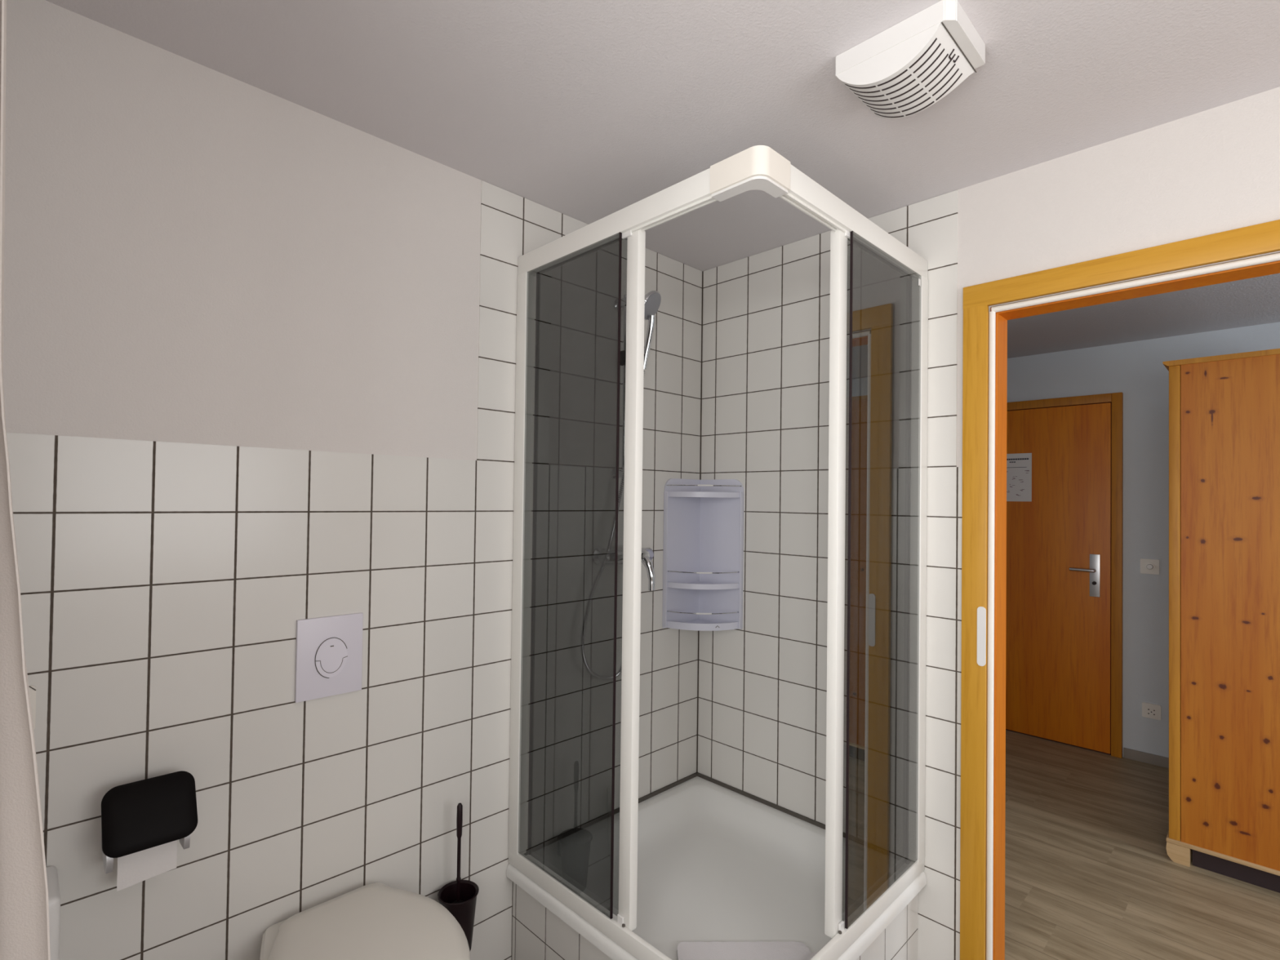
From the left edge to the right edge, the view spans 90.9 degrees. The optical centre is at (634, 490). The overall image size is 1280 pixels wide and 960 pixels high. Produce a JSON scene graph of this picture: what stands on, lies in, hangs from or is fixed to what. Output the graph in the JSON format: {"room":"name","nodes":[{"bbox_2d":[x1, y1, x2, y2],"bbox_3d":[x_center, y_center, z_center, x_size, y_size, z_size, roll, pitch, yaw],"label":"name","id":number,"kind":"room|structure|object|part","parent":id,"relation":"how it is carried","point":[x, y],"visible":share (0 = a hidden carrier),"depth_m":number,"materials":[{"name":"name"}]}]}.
{"room":"bathroom","nodes":[
{"label":"bathroom","id":0,"kind":"room"},
{"bbox_2d":[3,0,702,959],"bbox_3d":[-0.504,0.267,1.899,2.310,2.350,0.160,2,-1,-44],"label":"wall","id":1,"kind":"structure","parent":0,"point":[259,345],"depth_m":1.44,"materials":[{"name":"paint"}]},
{"bbox_2d":[28,685,35,729],"bbox_3d":[-1.140,0.405,1.155,0.063,0.084,0.010,2,-1,-44],"label":"wall plate","id":2,"kind":"object","parent":1,"relation":"attached to","point":[32,688],"visible":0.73,"depth_m":1.17,"materials":[{"name":"beige plastic"}]},
{"bbox_2d":[101,770,197,873],"bbox_3d":[-0.963,0.648,1.249,0.147,0.149,0.123,2,-1,-44],"label":"toilet paper holder","id":3,"kind":"object","parent":1,"relation":"attached to","point":[136,816],"visible":1,"depth_m":1.22,"materials":[{"name":"black plastic"}]},
{"bbox_2d":[116,840,177,891],"bbox_3d":[-0.978,0.694,1.262,0.094,0.144,0.075,2,-1,-44],"label":"toilet paper roll","id":4,"kind":"object","parent":3,"relation":"hanging from","point":[133,868],"visible":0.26,"depth_m":1.23,"materials":[{"name":"white paper"}]},
{"bbox_2d":[294,612,363,702],"bbox_3d":[-0.744,0.406,1.542,0.153,0.194,0.013,2,-1,-44],"label":"flush plate","id":5,"kind":"object","parent":1,"relation":"attached to","point":[329,650],"visible":1,"depth_m":1.53,"materials":[{"name":"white plastic"}]},
{"bbox_2d":[259,882,470,959],"bbox_3d":[-0.570,1.149,1.344,0.378,0.368,0.535,2,-1,-44],"label":"toilet","id":6,"kind":"object","parent":1,"relation":"attached to","point":[376,921],"visible":1,"depth_m":1.39,"materials":[{"name":"white ceramic"}]},
{"bbox_3d":[-0.573,1.169,1.346,0.372,0.327,0.529,2,-1,-44],"label":"bowl","id":7,"kind":"part","parent":6,"relation":"part of","materials":[{"name":"white ceramic"}]},
{"bbox_2d":[437,803,479,951],"bbox_3d":[-0.483,1.052,1.720,0.109,0.398,0.122,2,-1,-44],"label":"toilet brush","id":8,"kind":"object","parent":1,"relation":"attached to","point":[459,897],"visible":0.72,"depth_m":1.71,"materials":[{"name":"brown plastic"}]},
{"bbox_3d":[-0.478,0.988,1.716,0.016,0.270,0.016,2,-1,-44],"label":"brush handle","id":9,"kind":"part","parent":8,"relation":"part of","materials":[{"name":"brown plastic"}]},
{"bbox_2d":[437,880,479,951],"bbox_3d":[-0.480,1.171,1.713,0.109,0.160,0.109,2,-1,-44],"label":"toilet brush holder","id":10,"kind":"object","parent":1,"relation":"attached to","point":[460,901],"depth_m":1.71,"materials":[{"name":"brown plastic"}]},
{"bbox_2d":[641,547,654,591],"bbox_3d":[-0.011,0.266,2.156,0.231,0.141,0.164,2,-1,-44],"label":"shower mixer","id":11,"kind":"object","parent":1,"relation":"attached to","point":[647,554],"visible":0.44,"depth_m":2.12,"materials":[{"name":"silver metal"}]},
{"bbox_2d":[662,478,743,631],"bbox_3d":[0.260,0.239,2.387,0.216,0.567,0.216,2,-1,-44],"label":"corner shelf","id":12,"kind":"object","parent":1,"relation":"attached to","point":[703,552],"visible":1,"depth_m":2.44,"materials":[{"name":"white plastic"}]},
{"bbox_3d":[0.257,0.458,2.360,0.288,0.004,0.054,1,-1,1],"label":"rail","id":13,"kind":"part","parent":12,"relation":"part of","materials":[{"name":"silver metal"}]},
{"bbox_3d":[0.259,0.307,2.362,0.288,0.004,0.054,1,-1,1],"label":"rail","id":14,"kind":"part","parent":12,"relation":"part of","materials":[{"name":"silver metal"}]},
{"bbox_3d":[0.264,-0.018,2.367,0.288,0.004,0.054,1,-1,1],"label":"rail","id":15,"kind":"part","parent":12,"relation":"part of","materials":[{"name":"silver metal"}]},
{"bbox_2d":[511,881,918,959],"bbox_3d":[0.242,1.302,1.910,0.868,0.300,0.868,2,-1,-44],"label":"shower base","id":16,"kind":"object","parent":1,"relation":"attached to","point":[538,933],"depth_m":1.81,"materials":[{"name":"tile"}]},
{"bbox_2d":[506,772,926,959],"bbox_3d":[0.244,1.167,1.894,0.893,0.096,0.893,2,-1,-44],"label":"shower tray","id":17,"kind":"object","parent":16,"relation":"on","point":[718,861],"visible":0.58,"depth_m":1.97,"materials":[{"name":"white ceramic"}]},
{"bbox_2d":[508,145,928,959],"bbox_3d":[0.257,0.212,1.911,0.888,1.841,0.888,2,-1,-44],"label":"shower enclosure","id":18,"kind":"object","parent":17,"relation":"on","point":[574,754],"visible":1,"depth_m":1.67,"materials":[{"name":"white metal"}]},
{"bbox_3d":[-0.191,0.207,1.742,0.005,1.736,0.408,2,-1,-44],"label":"fixed pane","id":19,"kind":"part","parent":18,"relation":"part of","materials":[{"name":"grey glass"}]},
{"bbox_3d":[-0.069,1.101,1.604,0.027,0.046,0.867,2,-1,-44],"label":"rail","id":20,"kind":"part","parent":18,"relation":"part of","materials":[{"name":"white metal"}]},
{"bbox_3d":[-0.080,-0.686,1.671,0.032,0.058,0.761,2,-1,-44],"label":"rail","id":21,"kind":"part","parent":18,"relation":"part of","materials":[{"name":"white metal"}]},
{"bbox_3d":[-0.159,0.211,1.738,0.004,1.733,0.394,2,-1,-44],"label":"door glass","id":22,"kind":"part","parent":18,"relation":"part of","materials":[{"name":"clear glass"}]},
{"bbox_3d":[-0.006,0.217,1.588,0.028,1.749,0.042,2,-1,-44],"label":"sliding door","id":23,"kind":"part","parent":18,"relation":"part of","materials":[{"name":"white metal"}]},
{"bbox_3d":[0.253,-0.653,1.387,0.103,0.006,0.131,2,-1,-44],"label":"corner plate","id":24,"kind":"part","parent":18,"relation":"part of","materials":[{"name":"white plastic"}]},
{"bbox_3d":[0.503,0.223,1.574,0.042,1.749,0.028,2,-1,-44],"label":"sliding door","id":25,"kind":"part","parent":18,"relation":"part of","materials":[{"name":"white metal"}]},
{"bbox_3d":[0.664,0.222,1.726,0.408,1.733,0.004,2,-1,-44],"label":"door glass","id":26,"kind":"part","parent":18,"relation":"part of","materials":[{"name":"clear glass"}]},
{"bbox_3d":[0.602,-0.677,1.655,0.789,0.058,0.032,2,-1,-44],"label":"rail","id":27,"kind":"part","parent":18,"relation":"part of","materials":[{"name":"white metal"}]},
{"bbox_3d":[0.553,1.109,1.598,0.867,0.046,0.027,2,-1,-44],"label":"rail","id":28,"kind":"part","parent":18,"relation":"part of","materials":[{"name":"white metal"}]},
{"bbox_3d":[0.691,0.218,1.724,0.436,1.736,0.005,2,-1,-44],"label":"fixed pane","id":29,"kind":"part","parent":18,"relation":"part of","materials":[{"name":"grey glass"}]},
{"bbox_2d":[676,941,818,959],"bbox_3d":[0.284,1.168,1.591,0.345,0.085,0.170,1,-1,-1],"label":"bath mat","id":30,"kind":"object","parent":17,"relation":"in","point":[700,950],"visible":0.94,"depth_m":1.64,"materials":[{"name":"white fabric"}]},
{"bbox_3d":[-0.014,-0.358,2.195,0.076,0.640,0.107,2,-1,-44],"label":"slide bar","id":31,"kind":"object","parent":1,"relation":"attached to","visible":0},
{"bbox_2d":[644,290,661,369],"bbox_3d":[0.051,-0.549,2.163,0.101,0.263,0.077,2,-1,-44],"label":"shower head","id":32,"kind":"object","parent":31,"relation":"on","point":[653,298],"visible":0.78,"depth_m":2.16,"materials":[{"name":"silver metal"}]},
{"bbox_3d":[0.049,-0.510,2.174,0.029,0.185,0.056,2,-1,-44],"label":"handle","id":33,"kind":"part","parent":32,"relation":"part of","materials":[{"name":"silver metal"}]},
{"bbox_2d":[44,0,1279,358],"bbox_3d":[1.568,-0.951,1.387,5.100,0.122,4.920,2,-1,-44],"label":"ceiling","id":34,"kind":"structure","parent":0,"point":[585,111],"depth_m":1.43,"materials":[{"name":"paint"}]},
{"bbox_2d":[835,0,985,119],"bbox_3d":[0.569,-0.856,1.300,0.192,0.096,0.233,2,-1,-44],"label":"ceiling vent","id":35,"kind":"object","parent":34,"relation":"in","point":[904,69],"visible":1,"depth_m":1.25,"materials":[{"name":"white plastic"}]},
{"bbox_2d":[697,86,1279,959],"bbox_3d":[1.345,0.284,1.506,0.098,2.350,3.006,2,-1,-44],"label":"wall","id":36,"kind":"structure","parent":0,"point":[762,684],"depth_m":1.94,"materials":[{"name":"tile"}]},
{"bbox_2d":[960,219,1279,959],"bbox_3d":[1.344,0.435,1.492,0.121,2.050,1.030,2,-1,-44],"label":"door frame","id":37,"kind":"structure","parent":36,"relation":"in","point":[984,362],"depth_m":1.78,"materials":[{"name":"brown wood"}]},
{"bbox_3d":[0.980,0.412,1.780,0.004,0.167,0.022,2,-1,-44],"label":"strike plate","id":38,"kind":"part","parent":37,"relation":"part of","materials":[{"name":"white plastic"}]},
{"bbox_2d":[1004,729,1279,959],"bbox_3d":[2.417,1.534,2.215,2.630,0.100,4.920,2,-1,-44],"label":"floor","id":39,"kind":"structure","parent":0,"point":[1090,873],"depth_m":2.39,"materials":[{"name":"brown laminate"}]},
{"bbox_2d":[1162,348,1279,893],"bbox_3d":[2.740,0.491,2.712,1.079,2.010,0.632,2,-1,-44],"label":"wardrobe","id":40,"kind":"object","parent":39,"relation":"on","point":[1224,410],"visible":1,"depth_m":2.43,"materials":[{"name":"brown wood"}]},
{"bbox_3d":[2.756,-0.504,2.724,1.079,0.020,0.624,2,-1,-44],"label":"cornice","id":41,"kind":"part","parent":40,"relation":"part of","materials":[{"name":"brown wood"}]},
{"bbox_3d":[2.734,1.416,2.691,1.071,0.016,0.614,2,-1,-44],"label":"moulding","id":42,"kind":"part","parent":40,"relation":"part of","materials":[{"name":"brown wood"}]},
{"bbox_2d":[1007,321,1279,757],"bbox_3d":[3.328,0.334,3.113,0.120,2.352,4.920,2,-1,-44],"label":"wall","id":43,"kind":"structure","parent":0,"point":[1136,370],"depth_m":3.52,"materials":[{"name":"paint"}]},
{"bbox_2d":[1005,391,1123,758],"bbox_3d":[2.407,0.477,3.893,0.095,2.066,0.960,2,-1,-44],"label":"door","id":44,"kind":"structure","parent":43,"relation":"in","point":[1064,545],"depth_m":3.75,"materials":[{"name":"brown wood"}]},
{"bbox_2d":[1006,453,1031,501],"bbox_3d":[2.377,-0.080,3.965,0.002,0.300,0.210,2,-1,-44],"label":"paper notice","id":45,"kind":"object","parent":44,"relation":"attached to","point":[1019,466],"visible":0.82,"depth_m":3.94,"materials":[{"name":"white paper"}]},
{"bbox_3d":[2.607,0.462,3.663,0.059,0.020,0.125,2,-1,-44],"label":"handle","id":46,"kind":"part","parent":44,"relation":"part of","materials":[{"name":"metal"}]},
{"bbox_3d":[2.665,0.494,3.650,0.010,0.245,0.049,2,-1,-44],"label":"handle plate","id":47,"kind":"part","parent":44,"relation":"part of","materials":[{"name":"metal"}]},
{"bbox_2d":[1123,747,1168,768],"bbox_3d":[3.834,1.479,2.471,0.012,0.055,3.058,2,-1,-44],"label":"baseboard","id":48,"kind":"structure","parent":43,"relation":"attached to","point":[1129,753],"depth_m":3.48,"materials":[{"name":"grey wood"}]},
{"bbox_2d":[1140,558,1159,574],"bbox_3d":[2.849,0.423,3.488,0.033,0.082,0.082,2,-1,-44],"label":"light switch","id":49,"kind":"object","parent":43,"relation":"attached to","point":[1147,566],"visible":1,"depth_m":3.49,"materials":[{"name":"beige plastic"}]},
{"bbox_3d":[2.847,0.423,3.483,0.022,0.029,0.029,2,-1,-44],"label":"knob","id":50,"kind":"part","parent":49,"relation":"part of","materials":[{"name":"white plastic"}]},
{"bbox_2d":[1142,702,1161,719],"bbox_3d":[2.853,1.219,3.478,0.009,0.080,0.082,2,-1,-44],"label":"wall socket","id":51,"kind":"object","parent":43,"relation":"attached to","point":[1153,711],"visible":1,"depth_m":3.48,"materials":[{"name":"beige plastic"}]},
{"bbox_3d":[-0.276,0.239,-0.088,0.450,2.350,3.006,2,-1,-44],"label":"wall","id":52,"kind":"structure","parent":0,"visible":0},
{"bbox_2d":[0,0,50,959],"bbox_3d":[-0.633,0.021,0.652,0.061,1.600,0.160,2,-1,-44],"label":"curtain","id":53,"kind":"object","parent":52,"relation":"hanging from","point":[24,931],"visible":1,"depth_m":0.60,"materials":[{"name":"white fabric"}]},
{"bbox_3d":[0.416,1.484,0.614,2.470,0.100,3.280,2,-1,-44],"label":"floor","id":54,"kind":"structure","parent":0,"visible":0},
{"bbox_2d":[46,866,60,959],"bbox_3d":[-1.089,1.065,1.109,0.100,0.715,0.144,2,-1,-44],"label":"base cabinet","id":55,"kind":"object","parent":54,"relation":"on","point":[54,896],"visible":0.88,"depth_m":1.10,"materials":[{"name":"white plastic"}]}
]}

